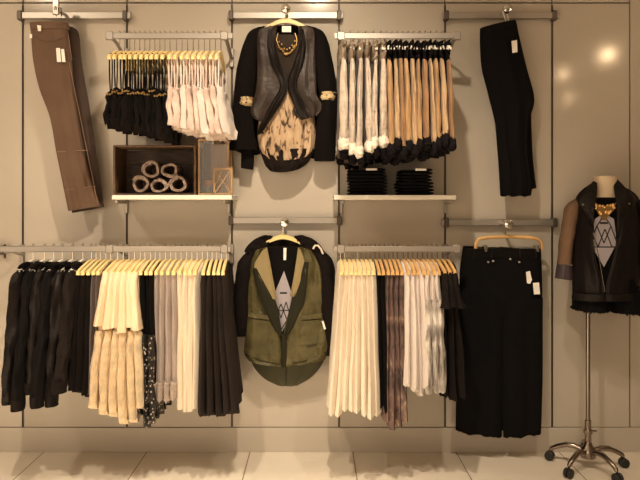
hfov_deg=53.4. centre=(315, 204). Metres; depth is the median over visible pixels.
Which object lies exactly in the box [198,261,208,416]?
blouse
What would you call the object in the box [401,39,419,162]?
jacket
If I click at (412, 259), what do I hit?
clothes hanger
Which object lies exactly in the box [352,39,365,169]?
jacket
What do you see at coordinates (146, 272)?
clothes hanger
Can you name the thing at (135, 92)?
camisole
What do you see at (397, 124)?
jacket
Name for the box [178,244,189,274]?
clothes hanger
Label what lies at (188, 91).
camisole
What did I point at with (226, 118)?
camisole
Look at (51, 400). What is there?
jacket
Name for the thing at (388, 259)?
clothes hanger
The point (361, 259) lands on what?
clothes hanger
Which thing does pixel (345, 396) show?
blouse
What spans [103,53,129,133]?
camisole
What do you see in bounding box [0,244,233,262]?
rail
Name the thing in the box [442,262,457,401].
blouse
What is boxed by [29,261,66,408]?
jacket
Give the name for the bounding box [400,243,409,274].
clothes hanger
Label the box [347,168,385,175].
jeans
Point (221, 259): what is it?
clothes hanger
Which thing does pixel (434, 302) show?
hanging shirt
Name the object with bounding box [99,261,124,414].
blouse
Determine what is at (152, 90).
camisole
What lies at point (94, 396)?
blouse
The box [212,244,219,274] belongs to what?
clothes hanger
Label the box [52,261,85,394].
jacket
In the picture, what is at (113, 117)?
camisole
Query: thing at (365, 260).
clothes hanger
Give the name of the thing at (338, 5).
trim
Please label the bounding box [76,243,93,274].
clothes hanger
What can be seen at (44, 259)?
clothes hanger
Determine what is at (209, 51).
clothes hanger
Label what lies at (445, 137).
jacket
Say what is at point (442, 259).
clothes hanger
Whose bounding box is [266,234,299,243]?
clothes hanger
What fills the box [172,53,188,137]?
camisole
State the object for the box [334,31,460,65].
rail
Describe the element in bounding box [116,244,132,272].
clothes hanger
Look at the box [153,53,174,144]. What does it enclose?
camisole
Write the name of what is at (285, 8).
bar
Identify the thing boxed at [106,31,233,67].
rail
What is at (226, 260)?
clothes hanger
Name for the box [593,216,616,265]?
print
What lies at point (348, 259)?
clothes hanger
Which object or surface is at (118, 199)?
wall shelf
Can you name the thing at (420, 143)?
jacket
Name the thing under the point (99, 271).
clothes hanger
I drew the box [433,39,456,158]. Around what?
jacket
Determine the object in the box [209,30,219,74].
clothes hanger
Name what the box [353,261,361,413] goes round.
blouse
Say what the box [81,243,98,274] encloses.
clothes hanger
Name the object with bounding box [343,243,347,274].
clothes hanger
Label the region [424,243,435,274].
clothes hanger
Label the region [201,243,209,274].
clothes hanger
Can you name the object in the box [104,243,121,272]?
clothes hanger
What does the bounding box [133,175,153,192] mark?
scarf
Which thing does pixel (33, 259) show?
clothes hanger
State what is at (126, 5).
trim
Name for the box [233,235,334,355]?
jacket
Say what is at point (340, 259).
clothes hanger
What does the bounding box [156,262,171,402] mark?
hanging shirt
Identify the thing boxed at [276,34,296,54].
necklace
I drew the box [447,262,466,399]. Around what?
blouse
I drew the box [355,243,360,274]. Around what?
clothes hanger
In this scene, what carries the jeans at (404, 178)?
on the jeans at (401, 185)
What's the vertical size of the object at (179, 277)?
0.720 m
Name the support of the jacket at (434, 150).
hanging from the clothes hanger
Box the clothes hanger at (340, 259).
[339,243,342,274]
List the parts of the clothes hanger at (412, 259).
arm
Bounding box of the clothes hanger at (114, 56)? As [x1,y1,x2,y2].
[112,30,133,74]
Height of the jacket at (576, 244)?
0.659 m
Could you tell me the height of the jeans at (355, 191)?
0.035 m
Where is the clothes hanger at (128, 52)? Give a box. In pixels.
[122,30,145,73]
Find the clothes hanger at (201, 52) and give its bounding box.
[197,30,208,74]
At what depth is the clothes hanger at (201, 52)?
3.30 m
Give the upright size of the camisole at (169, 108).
0.380 m
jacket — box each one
[1,261,38,405]
[10,261,47,411]
[24,261,56,395]
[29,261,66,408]
[44,261,77,407]
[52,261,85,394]
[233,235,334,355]
[335,40,349,164]
[344,39,356,169]
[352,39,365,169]
[363,39,373,167]
[368,40,380,163]
[374,39,388,162]
[381,40,397,164]
[390,39,408,165]
[391,39,401,150]
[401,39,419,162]
[403,40,413,153]
[414,40,424,155]
[418,39,438,160]
[420,40,431,155]
[432,40,442,150]
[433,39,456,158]
[437,40,450,151]
[555,179,639,301]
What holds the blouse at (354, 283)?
hanging from the clothes hanger at (348, 259)
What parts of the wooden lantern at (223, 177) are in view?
post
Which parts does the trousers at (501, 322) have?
leg, leg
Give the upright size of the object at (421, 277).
0.601 m
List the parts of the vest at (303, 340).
panel, panel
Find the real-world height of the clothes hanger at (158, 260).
0.144 m
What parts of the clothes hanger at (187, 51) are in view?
arm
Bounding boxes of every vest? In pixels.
[244,247,326,366]
[251,26,321,134]
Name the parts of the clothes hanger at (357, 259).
arm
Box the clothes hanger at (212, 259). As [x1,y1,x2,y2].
[207,244,214,274]
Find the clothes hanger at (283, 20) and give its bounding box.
[265,18,304,26]
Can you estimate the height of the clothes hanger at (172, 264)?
0.144 m
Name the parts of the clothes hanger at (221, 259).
arm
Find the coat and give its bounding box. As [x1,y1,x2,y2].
[229,25,337,169]
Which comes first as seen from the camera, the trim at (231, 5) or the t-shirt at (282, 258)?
the t-shirt at (282, 258)
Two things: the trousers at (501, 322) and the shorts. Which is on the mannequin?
the shorts
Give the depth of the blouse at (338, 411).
3.10 m
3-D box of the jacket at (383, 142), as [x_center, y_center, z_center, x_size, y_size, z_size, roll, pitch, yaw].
[0.335,-0.524,3.298,0.060,0.586,0.523,0,0,1]
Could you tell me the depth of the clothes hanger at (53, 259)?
3.29 m
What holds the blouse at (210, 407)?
hanging from the clothes hanger at (207, 260)
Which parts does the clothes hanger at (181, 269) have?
arm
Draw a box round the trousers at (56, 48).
[29,8,103,212]
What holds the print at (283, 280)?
attached to the t-shirt at (282, 258)
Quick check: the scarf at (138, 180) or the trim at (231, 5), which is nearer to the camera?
the scarf at (138, 180)
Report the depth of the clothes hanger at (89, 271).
3.18 m
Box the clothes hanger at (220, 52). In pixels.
[214,30,225,74]
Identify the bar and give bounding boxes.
[0,244,10,258]
[17,0,130,25]
[228,4,342,25]
[228,215,341,228]
[441,217,557,230]
[443,4,558,25]
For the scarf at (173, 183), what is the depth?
3.38 m
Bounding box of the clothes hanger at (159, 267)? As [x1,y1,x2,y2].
[154,243,168,274]
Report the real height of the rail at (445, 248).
0.122 m
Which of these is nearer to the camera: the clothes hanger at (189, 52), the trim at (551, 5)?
the clothes hanger at (189, 52)
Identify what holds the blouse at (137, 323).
hanging from the clothes hanger at (138, 266)
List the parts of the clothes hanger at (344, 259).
arm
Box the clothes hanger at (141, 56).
[139,30,157,74]
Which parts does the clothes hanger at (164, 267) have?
arm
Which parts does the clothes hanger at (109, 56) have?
arm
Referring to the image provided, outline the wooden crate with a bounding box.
[113,145,197,194]
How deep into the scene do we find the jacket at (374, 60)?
3.09 m
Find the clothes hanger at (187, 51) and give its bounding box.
[180,30,193,70]
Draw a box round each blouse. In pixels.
[88,262,117,408]
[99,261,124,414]
[108,262,128,416]
[116,262,134,423]
[125,262,139,422]
[129,262,145,409]
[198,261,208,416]
[206,261,215,415]
[213,261,225,416]
[217,261,230,414]
[221,261,242,414]
[326,261,344,416]
[335,262,348,416]
[342,261,352,411]
[349,261,356,411]
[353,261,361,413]
[360,262,367,416]
[364,262,374,419]
[368,261,381,416]
[435,261,452,397]
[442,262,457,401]
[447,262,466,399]
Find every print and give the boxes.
[275,272,291,330]
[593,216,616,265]
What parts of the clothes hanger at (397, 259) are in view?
arm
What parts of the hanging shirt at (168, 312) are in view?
hem panel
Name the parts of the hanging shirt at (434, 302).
hem panel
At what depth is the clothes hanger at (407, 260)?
3.17 m
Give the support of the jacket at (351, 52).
hanging from the clothes hanger
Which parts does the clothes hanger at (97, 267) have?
arm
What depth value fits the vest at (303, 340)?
3.41 m
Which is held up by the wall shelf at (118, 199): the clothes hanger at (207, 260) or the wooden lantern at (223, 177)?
the wooden lantern at (223, 177)
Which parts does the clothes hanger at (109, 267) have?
arm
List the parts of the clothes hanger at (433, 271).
arm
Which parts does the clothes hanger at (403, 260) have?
arm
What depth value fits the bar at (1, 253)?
3.56 m
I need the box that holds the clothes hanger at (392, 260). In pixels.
[391,244,398,274]
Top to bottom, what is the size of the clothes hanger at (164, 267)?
0.144 m
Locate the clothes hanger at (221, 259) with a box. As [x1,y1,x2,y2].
[216,243,223,274]
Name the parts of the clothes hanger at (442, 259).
arm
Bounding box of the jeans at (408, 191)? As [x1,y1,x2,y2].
[395,188,433,194]
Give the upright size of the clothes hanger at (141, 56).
0.192 m
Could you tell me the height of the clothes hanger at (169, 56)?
0.192 m
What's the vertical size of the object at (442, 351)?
0.625 m
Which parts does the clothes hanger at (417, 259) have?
arm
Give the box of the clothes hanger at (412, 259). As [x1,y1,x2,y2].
[410,243,419,274]
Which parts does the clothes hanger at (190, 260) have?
arm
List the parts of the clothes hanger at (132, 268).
arm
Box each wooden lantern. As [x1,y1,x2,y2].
[198,139,231,194]
[214,168,232,194]
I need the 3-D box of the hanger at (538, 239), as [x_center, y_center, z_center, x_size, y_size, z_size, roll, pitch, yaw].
[1.052,0.170,3.454,0.382,0.165,0.050,0,0,0]
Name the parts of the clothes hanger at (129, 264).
arm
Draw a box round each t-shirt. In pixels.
[267,246,299,333]
[593,197,616,277]
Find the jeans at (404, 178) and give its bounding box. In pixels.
[396,175,431,182]
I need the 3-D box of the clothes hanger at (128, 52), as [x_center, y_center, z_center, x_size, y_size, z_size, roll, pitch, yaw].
[-0.941,-0.810,3.300,0.017,0.192,0.370,0,0,0]
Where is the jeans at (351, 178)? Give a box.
[347,175,386,181]
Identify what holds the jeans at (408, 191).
on the wall shelf at (448, 199)
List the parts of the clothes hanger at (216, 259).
arm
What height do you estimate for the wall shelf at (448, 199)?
0.100 m
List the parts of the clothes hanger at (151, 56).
arm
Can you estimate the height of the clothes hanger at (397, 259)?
0.144 m
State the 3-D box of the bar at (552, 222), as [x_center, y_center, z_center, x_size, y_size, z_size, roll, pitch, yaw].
[1.029,0.108,3.505,0.656,0.080,0.194,0,0,0]
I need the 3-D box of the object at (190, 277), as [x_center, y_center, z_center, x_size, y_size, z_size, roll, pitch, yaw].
[-0.614,0.653,3.294,0.055,0.721,0.415,0,0,0]
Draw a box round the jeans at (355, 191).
[347,188,386,194]
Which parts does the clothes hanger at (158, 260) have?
arm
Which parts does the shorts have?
leg, leg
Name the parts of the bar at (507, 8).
arm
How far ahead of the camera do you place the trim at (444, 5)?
3.60 m
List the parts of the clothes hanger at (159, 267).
arm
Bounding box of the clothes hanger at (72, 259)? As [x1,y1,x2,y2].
[61,243,78,270]
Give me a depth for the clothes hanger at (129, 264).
3.21 m
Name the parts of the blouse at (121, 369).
hem panel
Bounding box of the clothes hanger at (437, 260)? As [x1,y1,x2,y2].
[434,243,446,272]
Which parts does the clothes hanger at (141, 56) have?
arm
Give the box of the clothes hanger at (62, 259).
[57,243,68,261]
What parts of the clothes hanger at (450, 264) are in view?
arm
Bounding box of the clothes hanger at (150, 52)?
[145,30,163,74]
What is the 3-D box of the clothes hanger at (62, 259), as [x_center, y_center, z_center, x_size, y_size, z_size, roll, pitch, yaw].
[-1.316,0.271,3.300,0.020,0.144,0.370,0,0,-2]
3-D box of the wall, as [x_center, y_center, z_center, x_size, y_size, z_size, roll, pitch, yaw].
[0.000,-0.352,3.650,8.400,3.500,0.100,0,0,0]
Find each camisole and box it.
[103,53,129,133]
[110,53,134,134]
[116,53,138,134]
[120,53,144,135]
[127,53,148,130]
[132,53,153,138]
[137,53,158,140]
[143,53,163,138]
[148,53,165,142]
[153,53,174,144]
[159,53,181,144]
[166,53,184,135]
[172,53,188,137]
[180,53,197,138]
[184,53,202,138]
[191,53,204,132]
[196,53,214,140]
[202,53,218,139]
[209,53,226,140]
[214,53,237,139]
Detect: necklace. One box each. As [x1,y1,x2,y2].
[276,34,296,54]
[595,203,615,220]
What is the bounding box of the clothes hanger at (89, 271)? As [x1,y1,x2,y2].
[86,243,103,274]
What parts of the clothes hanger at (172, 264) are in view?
arm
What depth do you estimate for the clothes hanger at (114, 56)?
3.22 m
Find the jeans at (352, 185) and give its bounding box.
[348,182,386,188]
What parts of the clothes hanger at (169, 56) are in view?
arm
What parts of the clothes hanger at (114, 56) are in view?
arm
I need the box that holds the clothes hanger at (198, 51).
[191,30,204,70]
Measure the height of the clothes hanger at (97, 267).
0.144 m
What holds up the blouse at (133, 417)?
hanging from the clothes hanger at (132, 268)
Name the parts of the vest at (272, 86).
panel, panel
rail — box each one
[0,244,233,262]
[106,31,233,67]
[333,244,460,261]
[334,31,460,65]
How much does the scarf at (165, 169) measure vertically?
0.078 m
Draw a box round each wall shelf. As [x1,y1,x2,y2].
[112,195,237,212]
[333,195,455,212]
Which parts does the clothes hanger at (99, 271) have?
arm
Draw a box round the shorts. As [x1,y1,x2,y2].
[570,278,639,315]
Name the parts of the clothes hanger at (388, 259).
arm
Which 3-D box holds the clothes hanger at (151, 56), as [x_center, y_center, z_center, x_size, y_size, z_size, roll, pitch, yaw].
[-0.810,-0.810,3.300,0.018,0.192,0.370,0,0,-1]
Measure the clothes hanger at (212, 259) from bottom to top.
0.144 m
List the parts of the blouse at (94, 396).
hem panel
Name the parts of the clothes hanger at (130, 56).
arm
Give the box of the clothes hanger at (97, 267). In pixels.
[91,243,108,274]
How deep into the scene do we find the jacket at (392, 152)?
3.08 m
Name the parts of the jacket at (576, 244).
panel, panel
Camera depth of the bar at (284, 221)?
3.56 m
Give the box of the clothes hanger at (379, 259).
[377,243,384,274]
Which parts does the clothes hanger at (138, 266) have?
arm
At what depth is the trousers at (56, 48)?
3.42 m
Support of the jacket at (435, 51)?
hanging from the clothes hanger
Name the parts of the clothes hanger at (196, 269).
arm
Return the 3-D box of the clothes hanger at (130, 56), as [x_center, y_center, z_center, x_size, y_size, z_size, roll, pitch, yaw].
[-0.914,-0.810,3.300,0.018,0.192,0.370,0,0,0]
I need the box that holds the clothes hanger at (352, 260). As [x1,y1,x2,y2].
[351,244,356,274]
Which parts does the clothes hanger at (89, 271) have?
arm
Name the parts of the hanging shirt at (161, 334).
hem panel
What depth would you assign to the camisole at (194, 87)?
3.12 m
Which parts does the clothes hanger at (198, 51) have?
arm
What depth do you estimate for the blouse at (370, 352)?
3.08 m
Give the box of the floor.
[0,452,639,479]
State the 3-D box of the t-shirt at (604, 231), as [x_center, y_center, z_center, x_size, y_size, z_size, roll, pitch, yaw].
[1.548,0.205,3.376,0.321,0.494,0.226,0,0,0]
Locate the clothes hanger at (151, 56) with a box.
[149,30,167,74]
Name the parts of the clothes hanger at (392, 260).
arm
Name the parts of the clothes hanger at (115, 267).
arm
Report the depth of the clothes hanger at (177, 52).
3.22 m
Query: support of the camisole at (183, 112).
hanging from the clothes hanger at (187, 51)
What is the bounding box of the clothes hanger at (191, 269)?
[188,243,199,274]
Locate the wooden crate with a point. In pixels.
(126, 164)
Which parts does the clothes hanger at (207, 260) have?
arm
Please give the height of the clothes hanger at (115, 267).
0.144 m
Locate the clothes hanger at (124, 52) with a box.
[118,30,139,74]
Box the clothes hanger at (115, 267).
[110,243,126,272]
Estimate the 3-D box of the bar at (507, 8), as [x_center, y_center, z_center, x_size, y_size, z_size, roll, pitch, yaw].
[1.037,-1.052,3.505,0.650,0.080,0.194,0,0,0]
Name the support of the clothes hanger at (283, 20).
hanging from the bar at (285, 8)
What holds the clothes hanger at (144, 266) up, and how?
hanging from the rail at (22, 248)
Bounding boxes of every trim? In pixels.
[22,5,23,426]
[126,5,127,426]
[231,5,232,426]
[338,5,339,426]
[444,5,445,426]
[551,5,552,426]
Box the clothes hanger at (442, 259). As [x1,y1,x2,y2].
[439,243,451,273]
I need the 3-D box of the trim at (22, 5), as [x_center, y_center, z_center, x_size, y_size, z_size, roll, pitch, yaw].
[-1.659,0.062,3.604,0.012,2.389,0.015,0,0,0]
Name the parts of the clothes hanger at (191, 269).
arm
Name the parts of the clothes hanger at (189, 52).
arm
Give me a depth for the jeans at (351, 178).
3.36 m
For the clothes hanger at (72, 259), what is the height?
0.144 m
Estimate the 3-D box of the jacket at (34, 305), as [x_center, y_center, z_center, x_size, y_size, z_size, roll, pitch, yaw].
[-1.363,0.592,3.303,0.076,0.608,0.635,0,0,-2]
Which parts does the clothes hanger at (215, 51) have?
arm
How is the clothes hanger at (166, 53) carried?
hanging from the rail at (110, 35)
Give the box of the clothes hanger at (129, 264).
[122,243,138,272]
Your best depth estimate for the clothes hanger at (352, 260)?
3.18 m
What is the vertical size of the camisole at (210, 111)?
0.418 m
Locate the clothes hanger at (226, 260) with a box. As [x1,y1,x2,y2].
[221,243,228,274]
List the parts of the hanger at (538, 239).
frame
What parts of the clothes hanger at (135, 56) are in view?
arm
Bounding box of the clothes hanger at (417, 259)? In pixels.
[415,243,424,274]
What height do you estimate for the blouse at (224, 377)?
0.737 m
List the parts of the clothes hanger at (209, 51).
arm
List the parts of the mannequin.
leg, leg, leg, leg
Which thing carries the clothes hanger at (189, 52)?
hanging from the rail at (110, 35)
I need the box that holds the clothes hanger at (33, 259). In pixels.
[18,243,39,271]
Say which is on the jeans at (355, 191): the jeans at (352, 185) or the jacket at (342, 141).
the jeans at (352, 185)
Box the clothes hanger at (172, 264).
[166,244,178,274]
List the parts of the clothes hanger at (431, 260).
arm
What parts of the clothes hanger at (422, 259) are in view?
arm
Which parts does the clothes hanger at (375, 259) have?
arm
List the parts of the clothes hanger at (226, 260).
arm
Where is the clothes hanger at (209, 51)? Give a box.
[202,30,214,74]
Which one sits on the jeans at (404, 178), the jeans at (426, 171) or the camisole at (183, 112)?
the jeans at (426, 171)
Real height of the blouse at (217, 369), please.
0.753 m
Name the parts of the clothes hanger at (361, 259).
arm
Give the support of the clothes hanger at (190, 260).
hanging from the rail at (22, 248)
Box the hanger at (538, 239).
[474,228,543,251]
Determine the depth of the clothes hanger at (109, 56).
3.30 m
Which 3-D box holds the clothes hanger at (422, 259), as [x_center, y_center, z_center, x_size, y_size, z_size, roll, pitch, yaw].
[0.553,0.271,3.300,0.017,0.144,0.380,0,0,1]
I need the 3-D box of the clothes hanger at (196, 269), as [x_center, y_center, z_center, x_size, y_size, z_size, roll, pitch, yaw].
[-0.590,0.271,3.300,0.017,0.144,0.380,0,0,1]
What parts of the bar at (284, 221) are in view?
arm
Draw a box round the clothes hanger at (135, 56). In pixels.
[133,30,152,74]
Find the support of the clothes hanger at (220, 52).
hanging from the rail at (110, 35)
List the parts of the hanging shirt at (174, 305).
hem panel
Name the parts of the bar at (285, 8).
arm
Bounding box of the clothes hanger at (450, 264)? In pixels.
[445,243,455,273]
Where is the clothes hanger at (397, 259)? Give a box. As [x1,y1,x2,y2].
[395,243,403,274]
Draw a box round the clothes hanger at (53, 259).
[42,243,58,269]
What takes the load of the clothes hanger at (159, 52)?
hanging from the rail at (110, 35)
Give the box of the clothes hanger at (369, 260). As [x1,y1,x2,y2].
[368,244,374,274]
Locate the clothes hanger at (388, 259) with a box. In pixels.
[387,244,393,274]
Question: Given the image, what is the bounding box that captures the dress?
[258,26,315,171]
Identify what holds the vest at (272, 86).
hanging from the clothes hanger at (283, 20)
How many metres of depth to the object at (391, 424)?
3.11 m
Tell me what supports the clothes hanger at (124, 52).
hanging from the rail at (110, 35)
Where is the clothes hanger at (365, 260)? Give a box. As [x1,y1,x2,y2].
[363,243,369,274]
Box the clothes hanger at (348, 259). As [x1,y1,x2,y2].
[347,244,352,274]
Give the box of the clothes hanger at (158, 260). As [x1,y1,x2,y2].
[149,244,162,274]
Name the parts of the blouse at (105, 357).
hem panel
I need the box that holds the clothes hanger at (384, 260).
[382,243,389,274]
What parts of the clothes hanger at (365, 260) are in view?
arm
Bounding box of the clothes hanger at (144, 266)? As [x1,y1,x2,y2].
[139,243,153,274]
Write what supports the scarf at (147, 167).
on the scarf at (138, 180)
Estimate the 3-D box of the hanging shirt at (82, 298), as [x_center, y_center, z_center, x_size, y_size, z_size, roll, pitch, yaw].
[-1.152,0.610,3.290,0.061,0.636,0.440,0,0,1]
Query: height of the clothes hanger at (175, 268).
0.144 m
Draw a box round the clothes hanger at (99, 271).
[96,243,114,274]
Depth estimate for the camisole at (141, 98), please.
3.13 m
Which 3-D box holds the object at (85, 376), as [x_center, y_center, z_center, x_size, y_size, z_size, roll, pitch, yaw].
[-1.125,0.620,3.287,0.060,0.656,0.435,0,0,0]
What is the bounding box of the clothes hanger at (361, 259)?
[359,243,365,274]
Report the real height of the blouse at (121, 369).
0.781 m
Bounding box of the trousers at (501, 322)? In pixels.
[457,248,542,438]
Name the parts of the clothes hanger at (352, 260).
arm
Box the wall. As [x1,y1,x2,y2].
[0,0,639,426]
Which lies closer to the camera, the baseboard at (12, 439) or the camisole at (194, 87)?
the camisole at (194, 87)
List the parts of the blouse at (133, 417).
hem panel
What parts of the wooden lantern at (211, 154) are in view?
post, post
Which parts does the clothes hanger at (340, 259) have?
arm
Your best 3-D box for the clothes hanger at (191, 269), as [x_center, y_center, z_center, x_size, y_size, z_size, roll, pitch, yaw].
[-0.617,0.271,3.300,0.018,0.144,0.380,0,0,0]
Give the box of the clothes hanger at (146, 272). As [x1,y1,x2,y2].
[144,243,157,274]
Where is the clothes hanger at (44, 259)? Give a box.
[33,243,49,271]
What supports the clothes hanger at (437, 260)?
hanging from the rail at (445, 248)
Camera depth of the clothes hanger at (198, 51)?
3.21 m
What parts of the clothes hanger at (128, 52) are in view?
arm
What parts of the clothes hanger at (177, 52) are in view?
arm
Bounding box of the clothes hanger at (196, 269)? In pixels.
[193,243,204,274]
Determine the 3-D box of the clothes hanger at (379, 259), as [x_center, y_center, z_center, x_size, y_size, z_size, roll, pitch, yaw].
[0.329,0.271,3.300,0.018,0.144,0.380,0,0,0]
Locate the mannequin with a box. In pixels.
[544,176,629,479]
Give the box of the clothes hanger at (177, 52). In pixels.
[173,30,188,74]
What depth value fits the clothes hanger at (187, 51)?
3.25 m
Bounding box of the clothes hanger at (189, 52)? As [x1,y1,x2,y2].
[185,31,196,69]
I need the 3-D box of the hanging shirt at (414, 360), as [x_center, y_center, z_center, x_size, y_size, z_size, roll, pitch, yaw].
[0.475,0.598,3.280,0.056,0.612,0.477,0,0,-1]
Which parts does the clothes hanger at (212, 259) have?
arm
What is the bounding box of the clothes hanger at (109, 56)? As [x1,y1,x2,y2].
[107,30,128,74]
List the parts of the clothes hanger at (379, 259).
arm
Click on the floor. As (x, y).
(13, 465)
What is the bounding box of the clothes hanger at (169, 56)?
[167,30,182,74]
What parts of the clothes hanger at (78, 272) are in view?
arm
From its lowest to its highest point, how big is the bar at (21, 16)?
0.100 m
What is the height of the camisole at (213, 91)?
0.424 m
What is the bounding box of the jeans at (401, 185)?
[394,182,433,188]
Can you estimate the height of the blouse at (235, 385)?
0.738 m
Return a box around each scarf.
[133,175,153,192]
[141,160,163,178]
[150,178,171,192]
[161,163,182,177]
[168,175,191,191]
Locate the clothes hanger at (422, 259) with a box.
[420,243,429,274]
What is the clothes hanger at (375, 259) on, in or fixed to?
hanging from the rail at (445, 248)
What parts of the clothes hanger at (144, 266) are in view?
arm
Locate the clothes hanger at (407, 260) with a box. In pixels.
[405,244,415,274]
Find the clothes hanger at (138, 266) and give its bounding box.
[133,244,148,272]
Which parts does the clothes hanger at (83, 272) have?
arm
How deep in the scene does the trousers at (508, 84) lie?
3.42 m
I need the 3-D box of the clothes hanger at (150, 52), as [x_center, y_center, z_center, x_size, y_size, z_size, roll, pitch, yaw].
[-0.836,-0.810,3.300,0.018,0.192,0.370,0,0,-2]
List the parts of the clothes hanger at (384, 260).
arm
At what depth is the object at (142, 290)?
3.12 m
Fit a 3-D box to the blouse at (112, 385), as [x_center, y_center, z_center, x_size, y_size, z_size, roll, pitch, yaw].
[-0.976,0.665,3.288,0.068,0.746,0.547,0,0,0]
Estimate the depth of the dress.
3.44 m
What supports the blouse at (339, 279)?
hanging from the clothes hanger at (340, 259)
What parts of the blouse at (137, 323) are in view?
hem panel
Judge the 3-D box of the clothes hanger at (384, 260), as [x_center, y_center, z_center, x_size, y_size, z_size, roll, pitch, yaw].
[0.356,0.271,3.300,0.018,0.144,0.380,0,0,1]
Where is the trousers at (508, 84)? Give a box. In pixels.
[480,11,535,196]
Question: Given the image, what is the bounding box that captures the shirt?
[252,360,323,385]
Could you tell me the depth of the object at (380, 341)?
3.12 m
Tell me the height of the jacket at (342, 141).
0.596 m
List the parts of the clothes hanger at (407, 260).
arm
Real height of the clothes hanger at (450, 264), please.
0.144 m
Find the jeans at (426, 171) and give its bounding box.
[396,168,432,175]
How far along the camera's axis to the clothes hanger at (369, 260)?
3.18 m
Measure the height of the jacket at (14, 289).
0.656 m
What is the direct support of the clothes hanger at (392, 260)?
hanging from the rail at (445, 248)
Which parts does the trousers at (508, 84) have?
leg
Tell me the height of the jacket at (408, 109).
0.577 m
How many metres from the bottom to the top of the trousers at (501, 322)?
1.028 m
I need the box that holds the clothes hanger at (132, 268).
[128,243,142,272]
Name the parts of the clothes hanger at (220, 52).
arm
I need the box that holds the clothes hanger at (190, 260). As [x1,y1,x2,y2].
[183,244,194,274]
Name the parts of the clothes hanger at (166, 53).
arm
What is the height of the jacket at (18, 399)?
0.676 m
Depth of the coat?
3.42 m
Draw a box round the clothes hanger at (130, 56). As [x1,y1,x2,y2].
[128,30,148,74]
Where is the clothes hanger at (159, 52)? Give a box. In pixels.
[154,30,172,74]
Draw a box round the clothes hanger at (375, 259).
[372,244,380,274]
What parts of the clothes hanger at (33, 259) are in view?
arm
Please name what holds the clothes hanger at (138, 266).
hanging from the rail at (22, 248)
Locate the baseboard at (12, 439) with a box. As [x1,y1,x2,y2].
[0,427,639,451]
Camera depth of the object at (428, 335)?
3.08 m
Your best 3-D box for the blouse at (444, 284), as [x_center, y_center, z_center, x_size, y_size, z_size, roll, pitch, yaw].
[0.630,0.620,3.303,0.069,0.655,0.527,0,0,-1]
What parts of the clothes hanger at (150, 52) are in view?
arm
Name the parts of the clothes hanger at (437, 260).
arm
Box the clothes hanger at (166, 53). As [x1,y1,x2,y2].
[160,30,176,74]
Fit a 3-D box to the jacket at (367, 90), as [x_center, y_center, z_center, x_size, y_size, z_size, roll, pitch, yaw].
[0.261,-0.511,3.301,0.062,0.611,0.544,0,0,1]
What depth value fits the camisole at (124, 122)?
3.13 m
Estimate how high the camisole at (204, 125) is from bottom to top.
0.424 m
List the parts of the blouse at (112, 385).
hem panel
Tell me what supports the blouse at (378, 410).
hanging from the clothes hanger at (369, 260)
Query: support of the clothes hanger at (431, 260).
hanging from the rail at (445, 248)
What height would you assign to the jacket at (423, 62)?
0.564 m
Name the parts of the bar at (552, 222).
arm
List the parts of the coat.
sash, panel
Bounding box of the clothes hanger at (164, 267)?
[160,244,173,274]
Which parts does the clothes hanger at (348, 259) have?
arm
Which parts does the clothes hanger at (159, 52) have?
arm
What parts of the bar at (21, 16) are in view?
arm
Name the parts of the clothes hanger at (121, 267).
arm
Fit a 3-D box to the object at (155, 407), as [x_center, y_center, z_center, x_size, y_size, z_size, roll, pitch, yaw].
[-0.801,0.687,3.283,0.061,0.789,0.454,0,0,0]
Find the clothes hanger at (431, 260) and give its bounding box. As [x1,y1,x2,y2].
[429,244,440,274]
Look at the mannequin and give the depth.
3.37 m
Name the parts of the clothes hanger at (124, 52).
arm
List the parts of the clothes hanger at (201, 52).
arm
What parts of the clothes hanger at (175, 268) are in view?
arm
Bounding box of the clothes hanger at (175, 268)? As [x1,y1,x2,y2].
[172,243,183,274]
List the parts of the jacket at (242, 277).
panel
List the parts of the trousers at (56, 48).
leg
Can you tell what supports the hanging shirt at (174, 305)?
hanging from the clothes hanger at (175, 268)
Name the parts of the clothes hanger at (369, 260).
arm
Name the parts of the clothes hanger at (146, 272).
arm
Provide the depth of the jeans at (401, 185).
3.37 m
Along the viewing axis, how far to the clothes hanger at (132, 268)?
3.20 m

